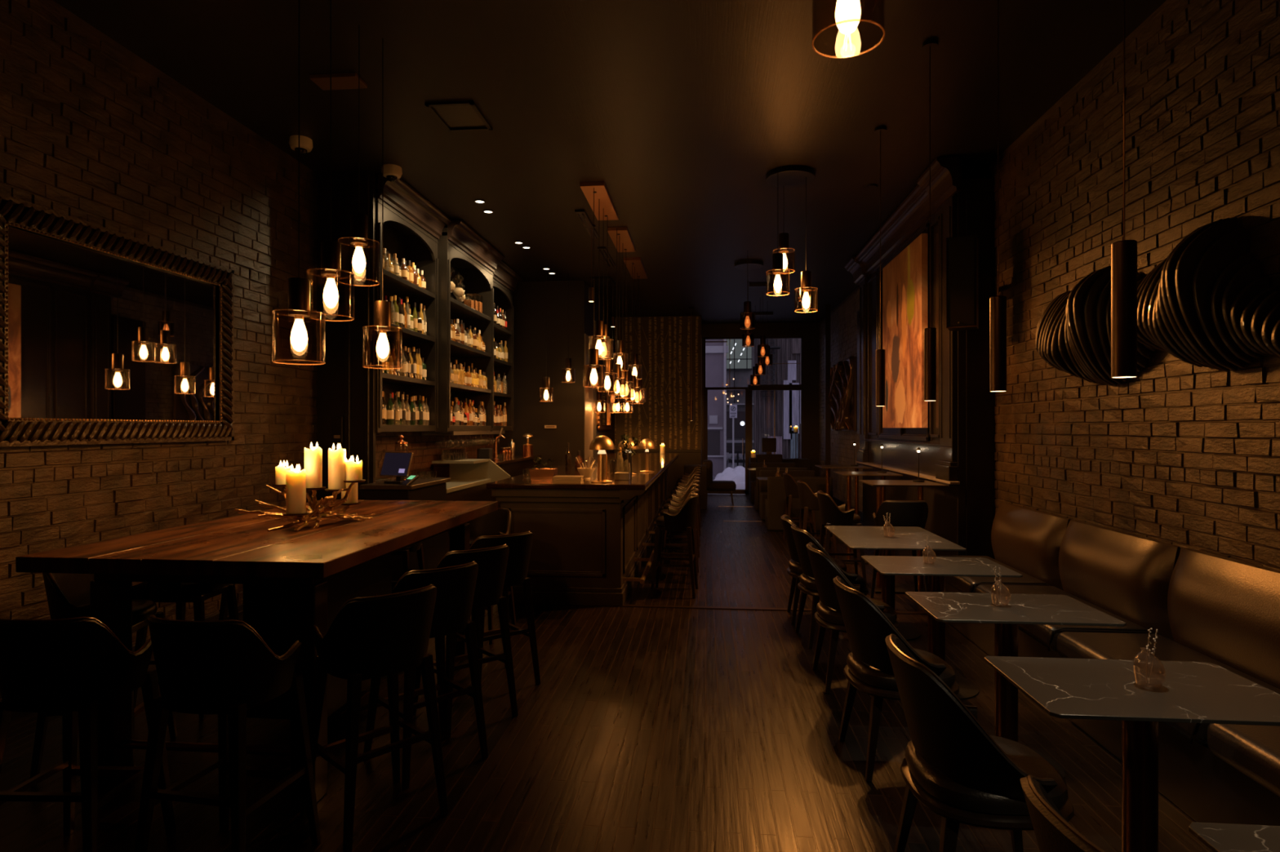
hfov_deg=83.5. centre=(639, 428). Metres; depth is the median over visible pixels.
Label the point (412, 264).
bottle
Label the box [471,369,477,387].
bottle
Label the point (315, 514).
candelabra
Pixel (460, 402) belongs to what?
bottle
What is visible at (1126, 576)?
cushion
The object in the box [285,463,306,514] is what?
pillar candle
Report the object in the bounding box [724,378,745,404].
string lights
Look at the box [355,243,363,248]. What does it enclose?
socket
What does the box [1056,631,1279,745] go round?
seat cushion
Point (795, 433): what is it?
candle stand
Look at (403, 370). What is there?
bottle
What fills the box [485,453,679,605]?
bar counter
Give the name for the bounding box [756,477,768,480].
table
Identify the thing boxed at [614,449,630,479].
caddy
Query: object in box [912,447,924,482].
lamp
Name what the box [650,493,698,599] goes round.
bar stool
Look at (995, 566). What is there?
bud vase
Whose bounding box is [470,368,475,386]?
bottle
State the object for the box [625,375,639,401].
glass pendant
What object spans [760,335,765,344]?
canister
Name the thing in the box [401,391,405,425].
bottle
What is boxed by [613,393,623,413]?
glass pendant
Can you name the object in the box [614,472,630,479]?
tray
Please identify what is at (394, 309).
bottle
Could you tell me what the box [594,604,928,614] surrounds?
trim
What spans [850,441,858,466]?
lamp
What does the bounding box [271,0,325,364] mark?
glass pendant
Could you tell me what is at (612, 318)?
pendant
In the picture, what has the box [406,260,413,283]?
bottle
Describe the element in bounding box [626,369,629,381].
canister
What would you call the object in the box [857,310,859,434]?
trim
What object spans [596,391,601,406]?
glass pendant
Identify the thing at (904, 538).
stone table
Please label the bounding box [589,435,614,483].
mushroom lamp
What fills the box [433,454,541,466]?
countertop
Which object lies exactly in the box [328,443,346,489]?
pillar candle
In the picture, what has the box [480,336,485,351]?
bottle
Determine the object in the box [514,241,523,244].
recessed light
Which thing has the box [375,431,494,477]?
wall
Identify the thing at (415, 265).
bottle
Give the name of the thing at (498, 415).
bottle
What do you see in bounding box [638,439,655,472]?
mushroom lamp
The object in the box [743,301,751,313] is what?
canister
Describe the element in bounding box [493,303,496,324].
bottle
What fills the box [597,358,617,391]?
glass pendant
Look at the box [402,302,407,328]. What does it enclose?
bottle
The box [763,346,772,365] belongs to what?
glass pendant
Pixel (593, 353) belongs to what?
canister
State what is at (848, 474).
table
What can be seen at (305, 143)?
dome camera
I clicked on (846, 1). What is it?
glass pendant
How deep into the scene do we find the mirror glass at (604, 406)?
14.52 m
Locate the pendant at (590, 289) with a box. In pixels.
[588,224,595,302]
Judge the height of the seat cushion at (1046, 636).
0.145 m
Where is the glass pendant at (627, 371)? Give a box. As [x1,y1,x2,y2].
[617,250,634,397]
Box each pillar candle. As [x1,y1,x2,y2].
[275,460,291,484]
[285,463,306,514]
[304,442,322,488]
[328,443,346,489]
[341,458,357,503]
[345,455,362,480]
[660,444,664,453]
[751,450,755,457]
[793,426,798,432]
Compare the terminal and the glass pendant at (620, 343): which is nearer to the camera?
the terminal
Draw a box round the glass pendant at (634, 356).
[627,266,641,373]
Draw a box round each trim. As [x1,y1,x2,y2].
[344,169,369,484]
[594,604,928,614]
[718,506,761,521]
[824,305,830,476]
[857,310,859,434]
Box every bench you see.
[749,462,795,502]
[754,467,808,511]
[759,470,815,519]
[764,476,832,531]
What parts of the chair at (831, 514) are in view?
leg, leg, backrest, leg, seat, leg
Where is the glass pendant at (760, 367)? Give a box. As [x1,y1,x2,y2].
[755,297,765,374]
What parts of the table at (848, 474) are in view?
post, plate, post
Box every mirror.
[0,192,234,446]
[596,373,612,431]
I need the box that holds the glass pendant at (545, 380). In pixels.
[538,377,553,401]
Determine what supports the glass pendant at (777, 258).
hanging from the ceiling
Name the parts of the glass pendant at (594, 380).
lamp shade, cord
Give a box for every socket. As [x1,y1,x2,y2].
[293,315,303,319]
[326,274,335,279]
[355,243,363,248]
[378,329,386,333]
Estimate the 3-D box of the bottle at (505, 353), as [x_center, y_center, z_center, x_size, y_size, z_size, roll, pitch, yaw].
[-2.215,-1.253,11.792,0.082,0.364,0.084,0,0,-12]
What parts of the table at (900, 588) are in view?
post, plate, post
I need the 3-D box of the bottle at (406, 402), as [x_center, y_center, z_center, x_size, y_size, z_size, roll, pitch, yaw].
[-2.692,-0.208,8.290,0.060,0.354,0.061,0,0,-33]
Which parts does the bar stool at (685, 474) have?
leg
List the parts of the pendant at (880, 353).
cord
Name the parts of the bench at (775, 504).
seat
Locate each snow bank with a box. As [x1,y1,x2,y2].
[713,475,745,489]
[715,466,745,479]
[726,454,745,468]
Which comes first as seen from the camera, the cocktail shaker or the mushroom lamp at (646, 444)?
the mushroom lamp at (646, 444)
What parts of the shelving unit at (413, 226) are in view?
shelf, arch panel, shelf, shelf, shelf, cornice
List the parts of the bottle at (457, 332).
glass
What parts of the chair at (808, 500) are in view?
leg, leg, backrest, leg, leg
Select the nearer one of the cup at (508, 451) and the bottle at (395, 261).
the bottle at (395, 261)
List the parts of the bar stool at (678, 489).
backrest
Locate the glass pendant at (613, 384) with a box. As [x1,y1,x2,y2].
[610,379,622,393]
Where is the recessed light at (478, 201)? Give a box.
[474,199,484,204]
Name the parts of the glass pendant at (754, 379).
lamp shade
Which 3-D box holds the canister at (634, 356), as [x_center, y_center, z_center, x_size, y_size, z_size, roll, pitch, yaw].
[-0.082,-1.035,10.903,0.100,0.184,0.100,0,0,5]
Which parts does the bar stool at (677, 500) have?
leg, seat, backrest, leg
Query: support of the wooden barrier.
on the street
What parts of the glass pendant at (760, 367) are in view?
lamp shade, cord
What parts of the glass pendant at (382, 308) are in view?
cord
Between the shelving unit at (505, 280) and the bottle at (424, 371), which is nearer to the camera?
the bottle at (424, 371)
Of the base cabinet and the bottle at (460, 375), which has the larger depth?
the base cabinet
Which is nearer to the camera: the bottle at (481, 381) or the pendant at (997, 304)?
the pendant at (997, 304)
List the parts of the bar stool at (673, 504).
leg, seat, backrest, leg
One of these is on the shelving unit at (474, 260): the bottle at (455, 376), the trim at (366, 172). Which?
the bottle at (455, 376)
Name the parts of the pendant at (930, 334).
cord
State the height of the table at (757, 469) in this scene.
0.840 m
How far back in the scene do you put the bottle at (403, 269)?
7.77 m
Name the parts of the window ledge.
post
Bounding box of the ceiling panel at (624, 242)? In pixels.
[607,226,635,252]
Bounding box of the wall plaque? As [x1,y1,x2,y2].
[544,425,556,428]
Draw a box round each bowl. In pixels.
[575,457,596,479]
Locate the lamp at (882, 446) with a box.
[877,444,886,472]
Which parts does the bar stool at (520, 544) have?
leg, backrest, leg, leg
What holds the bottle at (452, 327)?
on the shelving unit at (474, 260)
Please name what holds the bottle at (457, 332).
on the shelving unit at (474, 260)
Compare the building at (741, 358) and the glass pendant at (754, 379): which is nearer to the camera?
the glass pendant at (754, 379)
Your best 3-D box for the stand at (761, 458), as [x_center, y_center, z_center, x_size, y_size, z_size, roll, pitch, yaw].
[2.935,1.100,16.300,0.560,1.000,0.400,0,0,5]
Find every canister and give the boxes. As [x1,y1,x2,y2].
[288,277,310,317]
[320,240,340,277]
[350,212,367,246]
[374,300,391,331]
[522,444,533,456]
[542,377,549,388]
[564,358,571,369]
[589,348,598,367]
[594,320,604,338]
[595,367,600,376]
[596,391,601,401]
[599,324,608,341]
[603,358,611,374]
[613,364,621,379]
[615,340,623,355]
[618,369,626,383]
[624,391,630,402]
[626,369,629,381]
[629,375,635,387]
[631,353,637,366]
[634,379,639,391]
[635,377,642,390]
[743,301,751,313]
[745,328,751,333]
[752,366,755,374]
[757,356,763,363]
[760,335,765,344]
[772,253,782,274]
[778,232,788,253]
[800,271,811,291]
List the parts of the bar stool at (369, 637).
leg, leg, backrest, leg, leg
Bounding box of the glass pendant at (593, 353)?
[582,187,604,386]
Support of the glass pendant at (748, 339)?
hanging from the ceiling
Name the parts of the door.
handle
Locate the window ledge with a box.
[749,457,810,470]
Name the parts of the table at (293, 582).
leg, foot rail, leg, leg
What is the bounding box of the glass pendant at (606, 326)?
[594,208,613,359]
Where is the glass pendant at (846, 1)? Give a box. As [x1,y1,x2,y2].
[813,0,884,45]
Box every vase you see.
[617,434,638,477]
[883,512,894,537]
[922,536,936,563]
[991,566,1010,605]
[1133,628,1166,688]
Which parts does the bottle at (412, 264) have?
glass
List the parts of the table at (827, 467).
post, plate, post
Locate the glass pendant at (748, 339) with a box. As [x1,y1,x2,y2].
[742,280,754,346]
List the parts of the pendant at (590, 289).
cord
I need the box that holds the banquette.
[926,502,1279,826]
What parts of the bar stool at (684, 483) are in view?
backrest, leg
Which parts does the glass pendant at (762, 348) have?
lamp shade, cord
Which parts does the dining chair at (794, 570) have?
leg, leg, backrest, seat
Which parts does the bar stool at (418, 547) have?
seat frame, leg, backrest, leg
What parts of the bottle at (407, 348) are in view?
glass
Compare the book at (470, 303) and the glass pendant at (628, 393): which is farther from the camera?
the glass pendant at (628, 393)
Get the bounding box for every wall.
[0,0,317,694]
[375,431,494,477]
[493,280,614,468]
[613,315,702,499]
[702,322,819,476]
[818,0,1279,570]
[844,156,995,559]
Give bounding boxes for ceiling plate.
[309,72,367,89]
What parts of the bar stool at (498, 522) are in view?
seat, backrest, leg, leg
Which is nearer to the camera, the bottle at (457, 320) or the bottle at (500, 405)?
the bottle at (457, 320)
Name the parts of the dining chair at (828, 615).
leg, leg, backrest, seat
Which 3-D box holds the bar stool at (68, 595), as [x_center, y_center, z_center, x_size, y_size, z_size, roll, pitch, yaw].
[-2.582,1.122,3.469,0.443,0.959,0.460,0,0,-10]
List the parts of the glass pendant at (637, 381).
cord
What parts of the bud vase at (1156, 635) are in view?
glass, stem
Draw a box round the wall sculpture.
[1035,217,1279,386]
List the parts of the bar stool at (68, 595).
leg, backrest, seat, leg, seat frame, leg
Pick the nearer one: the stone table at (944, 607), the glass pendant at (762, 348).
the stone table at (944, 607)
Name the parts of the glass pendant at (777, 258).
cord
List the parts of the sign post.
post, sign panel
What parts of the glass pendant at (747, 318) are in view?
cord, lamp shade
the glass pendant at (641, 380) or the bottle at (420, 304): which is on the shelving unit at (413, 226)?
the bottle at (420, 304)
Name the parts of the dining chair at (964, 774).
leg, leg, backrest, seat, leg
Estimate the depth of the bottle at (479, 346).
10.01 m
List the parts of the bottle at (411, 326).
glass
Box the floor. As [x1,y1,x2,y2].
[0,493,1213,851]
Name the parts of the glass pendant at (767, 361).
lamp shade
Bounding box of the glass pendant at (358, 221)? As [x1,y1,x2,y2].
[339,24,378,286]
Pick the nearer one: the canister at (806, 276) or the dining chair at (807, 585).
the dining chair at (807, 585)
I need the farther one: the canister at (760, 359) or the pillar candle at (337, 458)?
the canister at (760, 359)
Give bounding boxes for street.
[712,457,745,494]
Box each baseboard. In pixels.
[0,603,243,721]
[832,496,862,521]
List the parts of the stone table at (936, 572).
plate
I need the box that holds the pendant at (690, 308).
[688,306,693,421]
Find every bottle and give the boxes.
[382,349,389,373]
[382,356,384,368]
[382,391,385,425]
[382,391,386,425]
[383,253,393,272]
[386,349,393,371]
[386,393,393,425]
[389,346,396,375]
[390,343,395,374]
[391,253,399,274]
[391,295,399,325]
[391,392,395,425]
[393,257,400,276]
[394,344,399,375]
[394,391,402,425]
[394,395,399,420]
[397,297,403,327]
[400,257,407,280]
[400,299,404,327]
[400,348,406,377]
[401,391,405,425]
[401,394,405,425]
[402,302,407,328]
[402,346,408,377]
[404,260,408,280]
[404,395,410,425]
[405,297,410,325]
[405,395,408,425]
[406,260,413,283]
[406,347,410,377]
[407,308,413,330]
[408,347,413,373]
[408,396,415,425]
[410,346,416,378]
[411,262,417,284]
[412,302,417,332]
[412,395,417,419]
[413,395,418,425]
[414,265,418,285]
[415,348,419,373]
[416,311,422,333]
[416,348,422,375]
[416,353,422,379]
[417,395,422,425]
[418,270,426,288]
[419,303,423,330]
[419,313,425,333]
[421,357,426,380]
[421,395,426,419]
[422,305,426,332]
[422,397,429,420]
[450,319,455,341]
[450,362,453,380]
[450,364,457,381]
[450,406,452,425]
[451,401,455,425]
[451,406,455,425]
[453,324,460,342]
[453,397,459,420]
[455,400,461,425]
[456,319,461,343]
[457,368,464,385]
[458,320,464,344]
[459,400,463,425]
[462,324,466,342]
[462,366,466,385]
[462,398,469,425]
[462,408,466,425]
[466,328,471,344]
[466,367,471,386]
[467,325,472,345]
[468,400,472,426]
[469,328,476,348]
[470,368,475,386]
[471,368,479,387]
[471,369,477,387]
[471,401,475,426]
[475,408,479,426]
[476,401,482,421]
[477,329,482,351]
[477,333,481,348]
[478,369,483,386]
[479,401,484,426]
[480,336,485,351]
[481,371,485,386]
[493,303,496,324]
[493,337,496,358]
[493,405,496,426]
[494,342,498,359]
[496,309,500,325]
[496,342,499,359]
[496,373,501,390]
[496,404,500,426]
[497,343,502,358]
[497,377,502,393]
[498,308,502,327]
[499,340,503,359]
[499,342,504,360]
[500,404,502,426]
[501,309,505,328]
[502,402,506,426]
[502,403,506,422]
[503,311,506,329]
[504,341,507,359]
[564,443,571,470]
[574,450,582,469]
[604,449,607,475]
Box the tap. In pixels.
[492,427,505,460]
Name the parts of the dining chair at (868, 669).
leg, leg, backrest, seat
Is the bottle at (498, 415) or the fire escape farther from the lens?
the fire escape
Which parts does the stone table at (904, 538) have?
plate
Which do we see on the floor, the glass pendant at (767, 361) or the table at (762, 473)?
the table at (762, 473)
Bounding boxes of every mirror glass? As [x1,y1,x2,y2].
[8,225,217,421]
[600,381,608,425]
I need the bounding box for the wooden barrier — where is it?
[728,450,745,467]
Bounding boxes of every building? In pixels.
[705,339,728,476]
[726,339,754,457]
[754,338,800,458]
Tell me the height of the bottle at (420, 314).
0.272 m
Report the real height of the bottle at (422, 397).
0.342 m
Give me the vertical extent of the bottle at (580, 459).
0.224 m
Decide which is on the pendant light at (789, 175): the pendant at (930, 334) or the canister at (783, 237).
the canister at (783, 237)
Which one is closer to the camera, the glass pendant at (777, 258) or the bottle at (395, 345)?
the glass pendant at (777, 258)
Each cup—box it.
[499,447,506,457]
[504,447,509,457]
[506,447,512,456]
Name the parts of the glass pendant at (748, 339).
lamp shade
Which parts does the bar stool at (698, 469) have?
backrest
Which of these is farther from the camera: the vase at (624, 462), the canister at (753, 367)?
the canister at (753, 367)
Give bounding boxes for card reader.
[400,475,418,485]
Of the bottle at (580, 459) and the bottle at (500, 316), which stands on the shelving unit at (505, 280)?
the bottle at (500, 316)
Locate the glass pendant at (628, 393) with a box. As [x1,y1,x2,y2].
[621,293,633,413]
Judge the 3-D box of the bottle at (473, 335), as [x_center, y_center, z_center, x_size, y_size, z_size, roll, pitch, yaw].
[-2.268,-1.206,9.741,0.100,0.270,0.098,0,0,31]
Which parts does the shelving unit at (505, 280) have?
shelf, shelf, shelf, shelf, arch panel, cornice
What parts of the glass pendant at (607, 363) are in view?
lamp shade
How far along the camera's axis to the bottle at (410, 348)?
7.99 m
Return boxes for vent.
[424,100,492,132]
[574,209,599,238]
[597,246,615,266]
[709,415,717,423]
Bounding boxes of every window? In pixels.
[703,336,803,391]
[748,390,803,494]
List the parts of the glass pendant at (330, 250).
cord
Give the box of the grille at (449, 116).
[431,105,486,128]
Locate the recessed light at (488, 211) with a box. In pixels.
[483,209,493,213]
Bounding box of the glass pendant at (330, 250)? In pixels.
[309,0,352,321]
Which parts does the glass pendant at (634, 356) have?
cord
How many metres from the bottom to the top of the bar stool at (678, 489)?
0.959 m
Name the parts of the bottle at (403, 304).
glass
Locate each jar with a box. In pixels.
[450,269,456,292]
[453,275,465,297]
[455,283,466,301]
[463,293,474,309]
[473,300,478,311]
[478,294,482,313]
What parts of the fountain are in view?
lid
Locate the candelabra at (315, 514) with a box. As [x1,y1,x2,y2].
[234,480,375,531]
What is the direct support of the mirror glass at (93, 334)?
attached to the wall mirror at (108, 336)
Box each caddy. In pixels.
[476,448,492,460]
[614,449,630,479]
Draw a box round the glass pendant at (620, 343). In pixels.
[610,340,627,364]
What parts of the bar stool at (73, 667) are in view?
leg, leg, seat frame, backrest, leg, leg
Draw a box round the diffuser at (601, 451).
[597,449,606,453]
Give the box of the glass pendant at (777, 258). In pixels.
[765,168,788,296]
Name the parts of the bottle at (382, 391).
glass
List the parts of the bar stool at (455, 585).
leg, leg, backrest, leg, leg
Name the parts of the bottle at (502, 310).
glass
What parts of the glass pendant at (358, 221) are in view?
cord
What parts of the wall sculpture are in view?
backing rail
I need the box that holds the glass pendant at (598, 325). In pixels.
[588,320,608,356]
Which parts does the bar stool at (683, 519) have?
leg, leg, seat, seat frame, backrest, leg, leg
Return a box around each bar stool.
[0,617,176,851]
[29,573,177,779]
[133,582,239,719]
[133,614,320,851]
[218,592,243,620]
[299,584,448,851]
[363,561,488,789]
[391,542,425,584]
[413,544,518,738]
[447,507,516,644]
[454,531,540,684]
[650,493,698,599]
[659,488,699,579]
[661,483,699,573]
[663,480,700,561]
[665,476,700,553]
[669,473,701,546]
[672,471,701,535]
[674,468,701,513]
[675,466,702,527]
[677,465,702,519]
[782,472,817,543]
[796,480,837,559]
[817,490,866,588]
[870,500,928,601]
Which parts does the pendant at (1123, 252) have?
cord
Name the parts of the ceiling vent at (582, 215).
slot blade, slot blade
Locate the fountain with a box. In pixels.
[394,435,407,479]
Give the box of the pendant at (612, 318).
[610,283,615,327]
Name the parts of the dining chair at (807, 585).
leg, leg, backrest, seat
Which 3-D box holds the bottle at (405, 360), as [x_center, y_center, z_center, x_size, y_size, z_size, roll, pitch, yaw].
[-2.575,-0.724,7.857,0.062,0.346,0.060,0,0,45]
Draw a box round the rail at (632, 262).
[623,257,647,279]
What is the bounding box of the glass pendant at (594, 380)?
[591,284,603,388]
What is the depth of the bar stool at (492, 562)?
3.87 m
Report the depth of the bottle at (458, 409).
9.15 m
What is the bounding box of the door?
[703,389,748,494]
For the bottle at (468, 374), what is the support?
on the shelving unit at (474, 260)
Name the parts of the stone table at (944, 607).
plate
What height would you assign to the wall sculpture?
0.804 m
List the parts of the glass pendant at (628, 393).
cord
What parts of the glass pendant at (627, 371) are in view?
cord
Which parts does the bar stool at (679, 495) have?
leg, seat, backrest, leg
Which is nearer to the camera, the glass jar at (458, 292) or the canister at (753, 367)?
the glass jar at (458, 292)
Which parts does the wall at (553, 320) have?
corner trim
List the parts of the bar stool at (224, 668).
leg, leg, backrest, seat frame, leg, leg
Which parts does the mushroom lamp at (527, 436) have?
lamp shade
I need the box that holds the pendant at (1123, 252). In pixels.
[1111,0,1137,377]
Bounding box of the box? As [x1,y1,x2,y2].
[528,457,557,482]
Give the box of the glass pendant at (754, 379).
[750,366,759,385]
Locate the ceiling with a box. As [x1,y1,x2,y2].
[53,0,1166,324]
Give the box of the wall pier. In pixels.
[315,170,375,500]
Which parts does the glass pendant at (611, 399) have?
cord, lamp shade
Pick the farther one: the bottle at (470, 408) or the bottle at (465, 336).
the bottle at (470, 408)
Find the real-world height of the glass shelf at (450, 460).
0.030 m
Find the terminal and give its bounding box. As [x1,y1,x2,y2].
[380,452,413,484]
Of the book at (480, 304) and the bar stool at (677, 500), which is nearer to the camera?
the bar stool at (677, 500)
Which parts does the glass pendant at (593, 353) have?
cord, lamp shade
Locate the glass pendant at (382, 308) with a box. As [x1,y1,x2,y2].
[362,37,402,368]
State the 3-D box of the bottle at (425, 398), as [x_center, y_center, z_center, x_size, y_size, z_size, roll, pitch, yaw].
[-2.530,-0.194,8.467,0.080,0.325,0.078,0,0,42]
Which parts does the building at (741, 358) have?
sill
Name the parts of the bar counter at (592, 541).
moulding, panel moulding, foot rail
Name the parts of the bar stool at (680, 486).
backrest, leg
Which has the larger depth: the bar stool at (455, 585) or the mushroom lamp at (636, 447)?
the mushroom lamp at (636, 447)
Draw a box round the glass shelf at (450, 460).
[431,458,488,463]
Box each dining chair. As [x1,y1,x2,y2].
[780,514,847,625]
[791,524,868,648]
[805,542,899,694]
[832,576,959,782]
[885,634,1074,851]
[1019,775,1105,851]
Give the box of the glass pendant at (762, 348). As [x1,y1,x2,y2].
[757,291,768,356]
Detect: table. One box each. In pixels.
[15,499,497,804]
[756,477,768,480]
[814,465,872,543]
[824,525,966,640]
[833,471,902,564]
[858,480,946,594]
[861,555,1022,700]
[905,591,1126,778]
[983,656,1279,851]
[1188,822,1279,851]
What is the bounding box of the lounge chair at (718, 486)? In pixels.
[702,459,736,506]
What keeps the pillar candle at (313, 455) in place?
on the candelabra at (315, 514)
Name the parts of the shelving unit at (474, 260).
arch panel, shelf, shelf, shelf, shelf, cornice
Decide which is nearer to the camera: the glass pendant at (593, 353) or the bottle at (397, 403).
the glass pendant at (593, 353)
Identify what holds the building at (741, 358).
on the street
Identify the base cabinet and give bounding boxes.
[684,464,706,509]
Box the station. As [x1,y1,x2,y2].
[431,458,511,553]
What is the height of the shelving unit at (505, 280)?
2.540 m
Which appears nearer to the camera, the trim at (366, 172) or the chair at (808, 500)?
the trim at (366, 172)
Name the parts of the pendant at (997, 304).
cord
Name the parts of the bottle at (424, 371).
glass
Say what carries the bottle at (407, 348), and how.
on the shelving unit at (413, 226)
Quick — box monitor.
[761,438,776,454]
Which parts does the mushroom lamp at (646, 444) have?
lamp shade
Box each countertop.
[360,477,450,489]
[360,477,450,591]
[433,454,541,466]
[433,454,541,508]
[446,478,491,493]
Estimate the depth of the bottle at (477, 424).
9.95 m
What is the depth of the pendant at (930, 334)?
4.63 m
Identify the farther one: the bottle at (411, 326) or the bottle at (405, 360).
the bottle at (411, 326)
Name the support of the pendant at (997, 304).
hanging from the ceiling
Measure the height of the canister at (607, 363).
0.184 m
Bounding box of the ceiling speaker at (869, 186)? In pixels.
[862,183,877,190]
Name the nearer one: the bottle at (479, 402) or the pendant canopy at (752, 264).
the bottle at (479, 402)
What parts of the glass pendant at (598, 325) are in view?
lamp shade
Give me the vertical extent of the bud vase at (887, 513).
0.188 m
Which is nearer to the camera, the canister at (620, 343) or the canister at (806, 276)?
the canister at (806, 276)
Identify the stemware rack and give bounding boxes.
[422,431,504,435]
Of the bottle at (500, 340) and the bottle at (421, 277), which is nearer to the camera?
the bottle at (421, 277)
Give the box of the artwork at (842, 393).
[828,355,856,431]
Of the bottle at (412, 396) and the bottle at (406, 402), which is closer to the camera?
the bottle at (412, 396)
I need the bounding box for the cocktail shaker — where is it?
[508,439,515,456]
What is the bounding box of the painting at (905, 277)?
[882,233,928,427]
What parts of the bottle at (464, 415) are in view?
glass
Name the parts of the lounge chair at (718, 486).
backrest, seat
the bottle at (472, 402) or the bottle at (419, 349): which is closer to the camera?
the bottle at (419, 349)
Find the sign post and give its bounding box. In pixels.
[729,404,737,468]
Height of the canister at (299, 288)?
0.184 m
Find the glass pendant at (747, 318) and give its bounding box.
[740,250,755,329]
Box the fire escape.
[762,338,781,399]
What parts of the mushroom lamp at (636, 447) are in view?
lamp shade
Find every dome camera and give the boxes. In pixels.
[288,134,312,155]
[381,164,402,182]
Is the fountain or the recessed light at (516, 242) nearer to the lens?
the fountain
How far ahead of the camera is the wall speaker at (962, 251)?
6.27 m
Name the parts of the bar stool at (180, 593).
leg, backrest, leg, leg, seat, seat frame, leg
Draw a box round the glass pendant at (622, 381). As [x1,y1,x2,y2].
[614,369,631,399]
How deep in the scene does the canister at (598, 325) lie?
7.64 m
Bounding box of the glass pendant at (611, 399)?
[607,286,618,404]
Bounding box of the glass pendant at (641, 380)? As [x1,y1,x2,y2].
[635,377,645,395]
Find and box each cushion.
[926,555,1049,593]
[975,584,1152,651]
[991,502,1070,591]
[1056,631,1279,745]
[1058,520,1180,640]
[1167,547,1279,688]
[1207,724,1279,797]
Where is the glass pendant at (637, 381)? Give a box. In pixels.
[630,272,644,404]
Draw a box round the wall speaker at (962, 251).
[946,234,978,331]
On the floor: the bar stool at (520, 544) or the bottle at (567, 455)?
the bar stool at (520, 544)
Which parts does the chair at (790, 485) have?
leg, leg, backrest, leg, leg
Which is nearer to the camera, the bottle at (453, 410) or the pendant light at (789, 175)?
the pendant light at (789, 175)
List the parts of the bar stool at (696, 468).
backrest, leg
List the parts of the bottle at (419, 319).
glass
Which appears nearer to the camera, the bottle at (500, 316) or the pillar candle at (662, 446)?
the bottle at (500, 316)
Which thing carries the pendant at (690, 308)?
hanging from the ceiling
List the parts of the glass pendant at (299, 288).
lamp shade, cord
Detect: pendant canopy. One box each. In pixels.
[733,260,763,270]
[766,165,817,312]
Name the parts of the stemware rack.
rail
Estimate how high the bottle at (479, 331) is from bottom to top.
0.312 m
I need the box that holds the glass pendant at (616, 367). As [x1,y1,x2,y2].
[608,227,626,395]
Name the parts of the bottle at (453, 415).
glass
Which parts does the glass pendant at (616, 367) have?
cord, lamp shade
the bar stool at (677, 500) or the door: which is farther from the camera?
the door
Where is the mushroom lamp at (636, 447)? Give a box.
[617,438,638,475]
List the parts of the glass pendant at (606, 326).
lamp shade, cord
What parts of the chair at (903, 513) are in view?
leg, backrest, leg, leg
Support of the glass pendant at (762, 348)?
hanging from the ceiling
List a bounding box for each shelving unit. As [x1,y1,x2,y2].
[375,173,451,433]
[437,219,504,431]
[493,260,523,431]
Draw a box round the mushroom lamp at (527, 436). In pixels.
[522,433,533,444]
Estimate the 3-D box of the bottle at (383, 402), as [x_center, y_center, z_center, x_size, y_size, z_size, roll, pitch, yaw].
[-2.637,-0.201,7.294,0.085,0.340,0.083,0,0,-36]
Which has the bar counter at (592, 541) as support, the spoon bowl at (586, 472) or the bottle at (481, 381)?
the spoon bowl at (586, 472)
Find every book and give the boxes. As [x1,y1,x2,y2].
[552,475,584,479]
[552,479,584,484]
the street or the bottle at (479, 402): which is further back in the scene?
the street
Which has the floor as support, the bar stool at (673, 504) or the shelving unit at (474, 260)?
the bar stool at (673, 504)
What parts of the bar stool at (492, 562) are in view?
leg, leg, backrest, leg, leg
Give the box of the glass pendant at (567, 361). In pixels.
[561,358,575,382]
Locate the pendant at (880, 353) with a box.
[874,125,886,406]
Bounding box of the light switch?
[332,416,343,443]
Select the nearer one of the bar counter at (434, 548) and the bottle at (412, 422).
the bar counter at (434, 548)
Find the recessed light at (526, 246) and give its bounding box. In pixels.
[522,245,530,248]
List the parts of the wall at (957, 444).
chair rail, cornice, panel moulding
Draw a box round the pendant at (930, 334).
[921,39,938,400]
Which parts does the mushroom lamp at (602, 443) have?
lamp shade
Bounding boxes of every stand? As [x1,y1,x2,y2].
[755,453,782,462]
[794,432,797,458]
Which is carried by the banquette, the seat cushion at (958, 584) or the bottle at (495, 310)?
the seat cushion at (958, 584)
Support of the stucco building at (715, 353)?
on the street
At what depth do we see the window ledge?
16.48 m
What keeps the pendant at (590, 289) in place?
hanging from the ceiling
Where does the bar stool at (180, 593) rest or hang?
on the floor
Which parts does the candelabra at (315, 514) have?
candle plate, candle plate, candle plate, candle plate, candle plate, candle plate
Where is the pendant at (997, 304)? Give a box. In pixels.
[989,0,1006,391]
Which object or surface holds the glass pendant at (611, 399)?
hanging from the ceiling
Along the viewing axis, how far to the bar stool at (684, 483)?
10.67 m
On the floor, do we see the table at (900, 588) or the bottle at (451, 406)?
the table at (900, 588)
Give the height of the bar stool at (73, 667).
0.959 m

